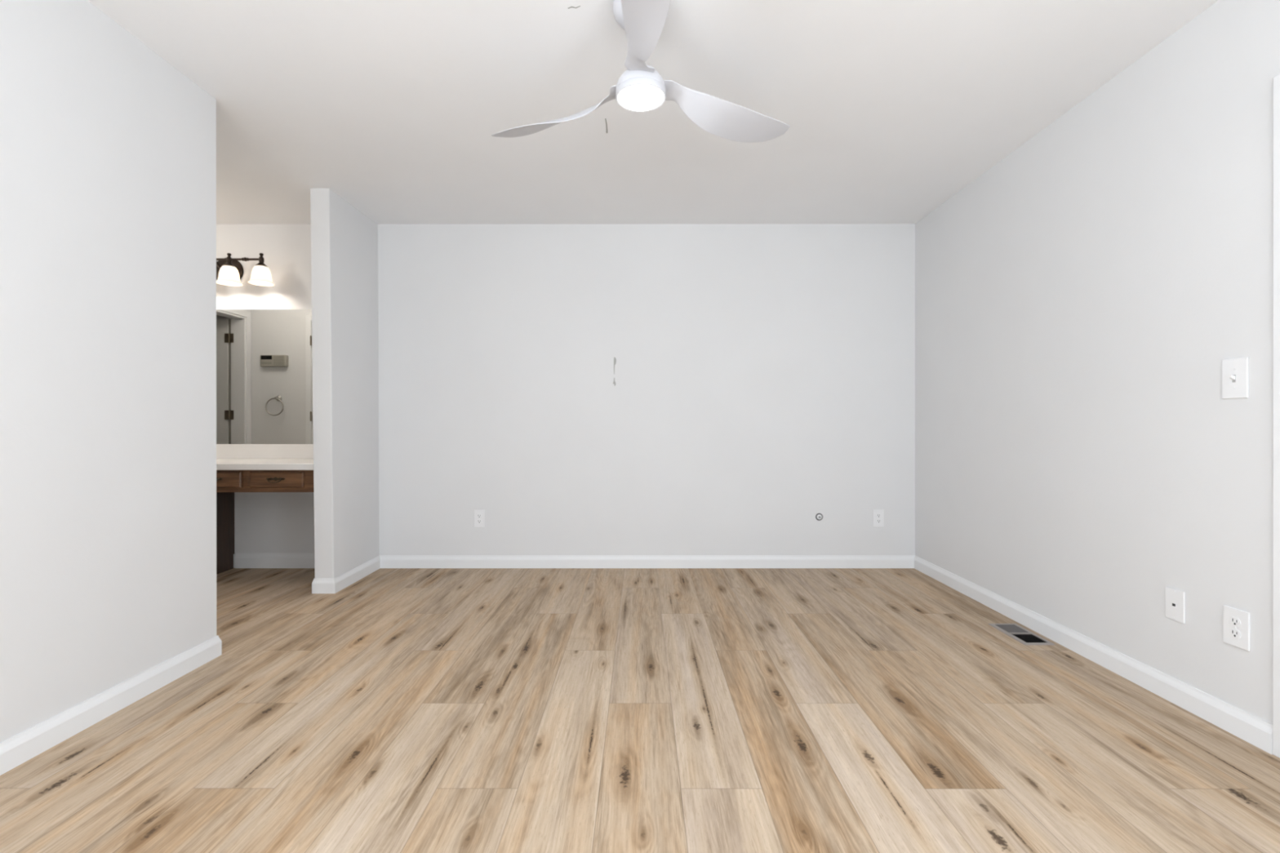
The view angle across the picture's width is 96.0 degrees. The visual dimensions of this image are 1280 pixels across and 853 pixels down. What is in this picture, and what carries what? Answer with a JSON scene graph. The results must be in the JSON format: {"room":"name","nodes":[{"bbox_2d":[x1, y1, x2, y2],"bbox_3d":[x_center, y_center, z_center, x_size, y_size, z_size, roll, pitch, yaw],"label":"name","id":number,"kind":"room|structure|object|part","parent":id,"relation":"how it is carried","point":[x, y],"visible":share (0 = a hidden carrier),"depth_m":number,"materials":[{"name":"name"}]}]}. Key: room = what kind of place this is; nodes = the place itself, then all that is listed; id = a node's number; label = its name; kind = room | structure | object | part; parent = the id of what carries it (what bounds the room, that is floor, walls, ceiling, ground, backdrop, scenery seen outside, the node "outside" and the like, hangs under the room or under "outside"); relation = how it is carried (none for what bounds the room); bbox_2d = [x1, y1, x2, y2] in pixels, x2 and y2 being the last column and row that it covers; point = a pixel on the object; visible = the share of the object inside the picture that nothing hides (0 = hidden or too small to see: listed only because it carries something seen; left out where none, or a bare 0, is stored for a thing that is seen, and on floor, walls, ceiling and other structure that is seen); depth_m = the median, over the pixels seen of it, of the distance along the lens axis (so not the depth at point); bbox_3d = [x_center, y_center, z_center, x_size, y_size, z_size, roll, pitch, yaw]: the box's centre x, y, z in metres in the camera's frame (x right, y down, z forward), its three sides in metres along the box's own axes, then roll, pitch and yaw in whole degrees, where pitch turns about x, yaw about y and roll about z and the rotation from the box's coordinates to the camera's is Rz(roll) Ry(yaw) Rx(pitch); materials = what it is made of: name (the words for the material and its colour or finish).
{"room":"empty bedroom","nodes":[
{"label":"empty bedroom","id":0,"kind":"room"},
{"bbox_2d":[0,0,379,742],"bbox_3d":[-1.922,-0.205,1.092,0.142,2.465,6.019,0,0,0],"label":"wall","id":1,"kind":"structure","parent":0,"point":[108,150],"depth_m":2.05,"materials":[{"name":"paint"}]},
{"bbox_2d":[0,635,222,775],"bbox_3d":[-2.128,0.964,0.372,0.562,0.088,4.336,0,0,0],"label":"baseboard","id":2,"kind":"structure","parent":1,"relation":"attached to","point":[24,746],"depth_m":1.96,"materials":[{"name":"paint"}]},
{"bbox_2d":[311,555,380,593],"bbox_3d":[-1.907,0.961,3.778,0.146,0.088,0.629,0,0,0],"label":"baseboard","id":3,"kind":"structure","parent":1,"relation":"attached to","point":[334,585],"depth_m":3.59,"materials":[{"name":"paint"}]},
{"bbox_2d":[216,223,915,568],"bbox_3d":[-1.562,-0.208,4.151,7.266,2.465,0.120,0,0,0],"label":"wall","id":4,"kind":"structure","parent":0,"point":[764,375],"depth_m":4.09,"materials":[{"name":"paint"}]},
{"bbox_2d":[216,253,275,286],"bbox_3d":[-2.925,-1.087,3.980,0.818,0.220,0.221,0,0,0],"label":"vanity light","id":5,"kind":"object","parent":4,"relation":"attached to","point":[229,271],"visible":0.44,"depth_m":3.94,"materials":[{"name":"white glass"}]},
{"bbox_3d":[-2.925,-1.122,4.003,0.020,0.064,0.120,0,0,0],"label":"arm","id":6,"kind":"part","parent":5,"relation":"part of","materials":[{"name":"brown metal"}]},
{"bbox_3d":[-2.815,-1.037,3.948,0.156,0.120,0.156,0,0,0],"label":"lamp shade","id":7,"kind":"part","parent":5,"relation":"part of","materials":[{"name":"white glass"}]},
{"bbox_3d":[-2.921,-1.101,4.074,0.216,0.194,0.033,0,0,0],"label":"plate","id":8,"kind":"part","parent":5,"relation":"part of","materials":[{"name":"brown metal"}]},
{"bbox_3d":[-2.594,-1.038,3.947,0.156,0.120,0.156,0,0,0],"label":"lamp shade","id":9,"kind":"part","parent":5,"relation":"part of","materials":[{"name":"white glass"}]},
{"bbox_2d":[216,309,313,444],"bbox_3d":[-2.898,-0.353,4.089,1.814,0.954,0.006,0,0,0],"label":"wall mirror","id":10,"kind":"object","parent":4,"relation":"attached to","point":[264,357],"visible":0.29,"depth_m":4.08,"materials":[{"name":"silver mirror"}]},
{"bbox_2d":[216,444,313,458],"bbox_3d":[-2.897,0.176,4.082,1.834,0.103,0.019,0,0,0],"label":"backsplash","id":11,"kind":"structure","parent":4,"relation":"attached to","point":[223,451],"depth_m":4.07,"materials":[{"name":"white stone"}]},
{"bbox_2d":[235,552,314,568],"bbox_3d":[-2.424,0.952,4.086,0.890,0.106,0.013,0,0,0],"label":"baseboard","id":12,"kind":"structure","parent":4,"relation":"attached to","point":[242,560],"depth_m":4.08,"materials":[{"name":"paint"}]},
{"bbox_2d":[474,510,484,527],"bbox_3d":[-1.139,0.654,4.087,0.074,0.122,0.008,0,0,0],"label":"wall outlet","id":13,"kind":"object","parent":4,"relation":"attached to","point":[479,515],"visible":1,"depth_m":4.08,"materials":[{"name":"white plastic"}]},
{"bbox_2d":[613,356,616,374],"bbox_3d":[-0.178,-0.431,4.088,0.018,0.124,0.001,0,0,0],"label":"scuff","id":14,"kind":"object","parent":4,"relation":"attached to","point":[615,359],"visible":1,"depth_m":4.09,"materials":[{"name":"white paint"}]},
{"bbox_2d":[379,555,915,568],"bbox_3d":[0.050,0.960,4.083,3.804,0.088,0.013,0,0,0],"label":"baseboard","id":15,"kind":"structure","parent":4,"relation":"attached to","point":[386,561],"depth_m":4.08,"materials":[{"name":"paint"}]},
{"bbox_2d":[815,513,822,520],"bbox_3d":[1.272,0.642,4.077,0.052,0.052,0.021,0,0,0],"label":"cable jack","id":16,"kind":"object","parent":4,"relation":"attached to","point":[819,517],"visible":1,"depth_m":4.08,"materials":[{"name":"white plastic"}]},
{"bbox_2d":[873,509,884,527],"bbox_3d":[1.692,0.651,4.083,0.074,0.122,0.008,0,0,0],"label":"wall outlet","id":17,"kind":"object","parent":4,"relation":"attached to","point":[878,514],"visible":1,"depth_m":4.08,"materials":[{"name":"white plastic"}]},
{"bbox_2d":[0,568,1279,852],"bbox_3d":[-1.600,1.007,1.147,7.196,0.001,5.989,0,0,0],"label":"floor","id":18,"kind":"structure","parent":0,"point":[394,710],"depth_m":1.91,"materials":[{"name":"brown wood"}]},
{"bbox_2d":[216,492,234,573],"bbox_3d":[-3.346,0.637,3.810,0.934,0.736,0.564,0,0,0],"label":"vanity cabinet","id":19,"kind":"object","parent":18,"relation":"on","point":[224,500],"visible":0.02,"depth_m":4.00,"materials":[{"name":"brown wood"}]},
{"bbox_2d":[216,444,313,470],"bbox_3d":[-2.894,0.197,3.811,1.840,0.143,0.562,0,0,0],"label":"countertop","id":20,"kind":"structure","parent":19,"relation":"on","point":[228,456],"depth_m":4.07,"materials":[{"name":"white stone"}]},
{"bbox_2d":[216,470,313,492],"bbox_3d":[-2.425,0.337,3.731,0.906,0.138,0.423,0,0,0],"label":"drawer","id":21,"kind":"object","parent":20,"relation":"attached to","point":[227,481],"visible":0.63,"depth_m":3.54,"materials":[{"name":"brown wood"}]},
{"bbox_3d":[-2.627,0.329,3.555,0.337,0.096,0.022,0,0,0],"label":"drawer","id":22,"kind":"part","parent":21,"relation":"part of","materials":[{"name":"brown wood"}]},
{"bbox_3d":[-2.240,0.331,3.530,0.093,0.030,0.022,0,0,0],"label":"handle","id":23,"kind":"part","parent":21,"relation":"part of","materials":[{"name":"black metal"}]},
{"bbox_3d":[-2.240,0.322,3.542,0.120,0.025,0.002,0,0,0],"label":"handle plate","id":24,"kind":"part","parent":21,"relation":"part of","materials":[{"name":"black metal"}]},
{"bbox_3d":[-2.240,0.329,3.554,0.329,0.096,0.022,0,0,0],"label":"drawer","id":25,"kind":"part","parent":21,"relation":"part of","materials":[{"name":"brown wood"}]},
{"bbox_2d":[987,623,1054,644],"bbox_3d":[1.839,1.002,2.787,0.140,0.005,0.284,0,0,0],"label":"floor vent","id":26,"kind":"object","parent":18,"relation":"in","point":[1015,631],"visible":1,"depth_m":2.77,"materials":[{"name":"beige metal"}]},
{"bbox_2d":[87,0,1218,224],"bbox_3d":[-1.566,-1.483,1.145,7.266,0.100,6.129,0,0,0],"label":"ceiling","id":27,"kind":"structure","parent":0,"point":[891,108],"depth_m":2.50,"materials":[{"name":"paint"}]},
{"bbox_2d":[604,118,607,133],"bbox_3d":[-0.160,-1.435,2.750,0.009,0.001,0.133,0,0,-1],"label":"scuff","id":28,"kind":"object","parent":27,"relation":"attached to","point":[605,118],"depth_m":2.75,"materials":[{"name":"white paint"}]},
{"bbox_2d":[491,0,790,142],"bbox_3d":[0.004,-1.259,1.782,1.181,0.372,1.022,-1,0,0],"label":"ceiling fan","id":29,"kind":"object","parent":27,"relation":"hanging from","point":[640,87],"visible":1,"depth_m":1.97,"materials":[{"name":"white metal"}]},
{"bbox_3d":[-0.303,-1.123,2.102,0.634,0.080,0.132,-1,0,30],"label":"blade","id":30,"kind":"part","parent":29,"relation":"part of","materials":[{"name":"white paint"}]},
{"bbox_3d":[0.014,-1.129,1.592,0.132,0.080,0.634,-1,0,0],"label":"blade","id":31,"kind":"part","parent":29,"relation":"part of","materials":[{"name":"white paint"}]},
{"bbox_3d":[0.297,-1.135,2.122,0.634,0.080,0.132,-1,0,-30],"label":"blade","id":32,"kind":"part","parent":29,"relation":"part of","materials":[{"name":"white paint"}]},
{"bbox_2d":[915,0,1279,724],"bbox_3d":[2.007,-0.206,1.084,0.120,2.465,6.014,0,0,0],"label":"wall","id":33,"kind":"structure","parent":0,"point":[1081,456],"depth_m":2.33,"materials":[{"name":"paint"}]},
{"bbox_2d":[914,555,1272,754],"bbox_3d":[1.943,0.960,2.926,0.013,0.088,2.322,0,0,0],"label":"baseboard","id":34,"kind":"structure","parent":33,"relation":"attached to","point":[1248,727],"depth_m":2.29,"materials":[{"name":"paint"}]},
{"bbox_2d":[1164,586,1185,623],"bbox_3d":[1.945,0.648,2.095,0.008,0.114,0.075,0,0,0],"label":"phone jack","id":35,"kind":"object","parent":33,"relation":"attached to","point":[1175,599],"visible":1,"depth_m":2.09,"materials":[{"name":"white plastic"}]},
{"bbox_2d":[1222,357,1248,399],"bbox_3d":[1.939,-0.157,1.883,0.019,0.131,0.082,0,0,0],"label":"light switch","id":36,"kind":"object","parent":33,"relation":"attached to","point":[1234,371],"visible":1,"depth_m":1.88,"materials":[{"name":"white plastic"}]},
{"bbox_2d":[1222,604,1250,651],"bbox_3d":[1.944,0.656,1.879,0.008,0.124,0.083,0,0,0],"label":"wall outlet","id":37,"kind":"object","parent":33,"relation":"attached to","point":[1236,622],"visible":1,"depth_m":1.87,"materials":[{"name":"white plastic"}]},
{"bbox_2d":[1229,628,1240,639],"bbox_3d":[1.942,0.676,1.879,0.004,0.028,0.035,0,0,0],"label":"receptacle","id":38,"kind":"object","parent":37,"relation":"attached to","point":[1234,633],"depth_m":1.88,"materials":[{"name":"white plastic"}]},
{"bbox_2d":[1229,616,1240,626],"bbox_3d":[1.942,0.637,1.879,0.004,0.028,0.035,0,0,0],"label":"receptacle","id":39,"kind":"object","parent":37,"relation":"attached to","point":[1234,621],"depth_m":1.88,"materials":[{"name":"white plastic"}]},
{"bbox_2d":[1272,74,1279,758],"bbox_3d":[1.961,-0.031,1.296,0.103,2.074,0.937,0,0,0],"label":"door frame","id":40,"kind":"structure","parent":33,"relation":"in","point":[1276,130],"depth_m":1.75,"materials":[{"name":"paint"}]}
]}

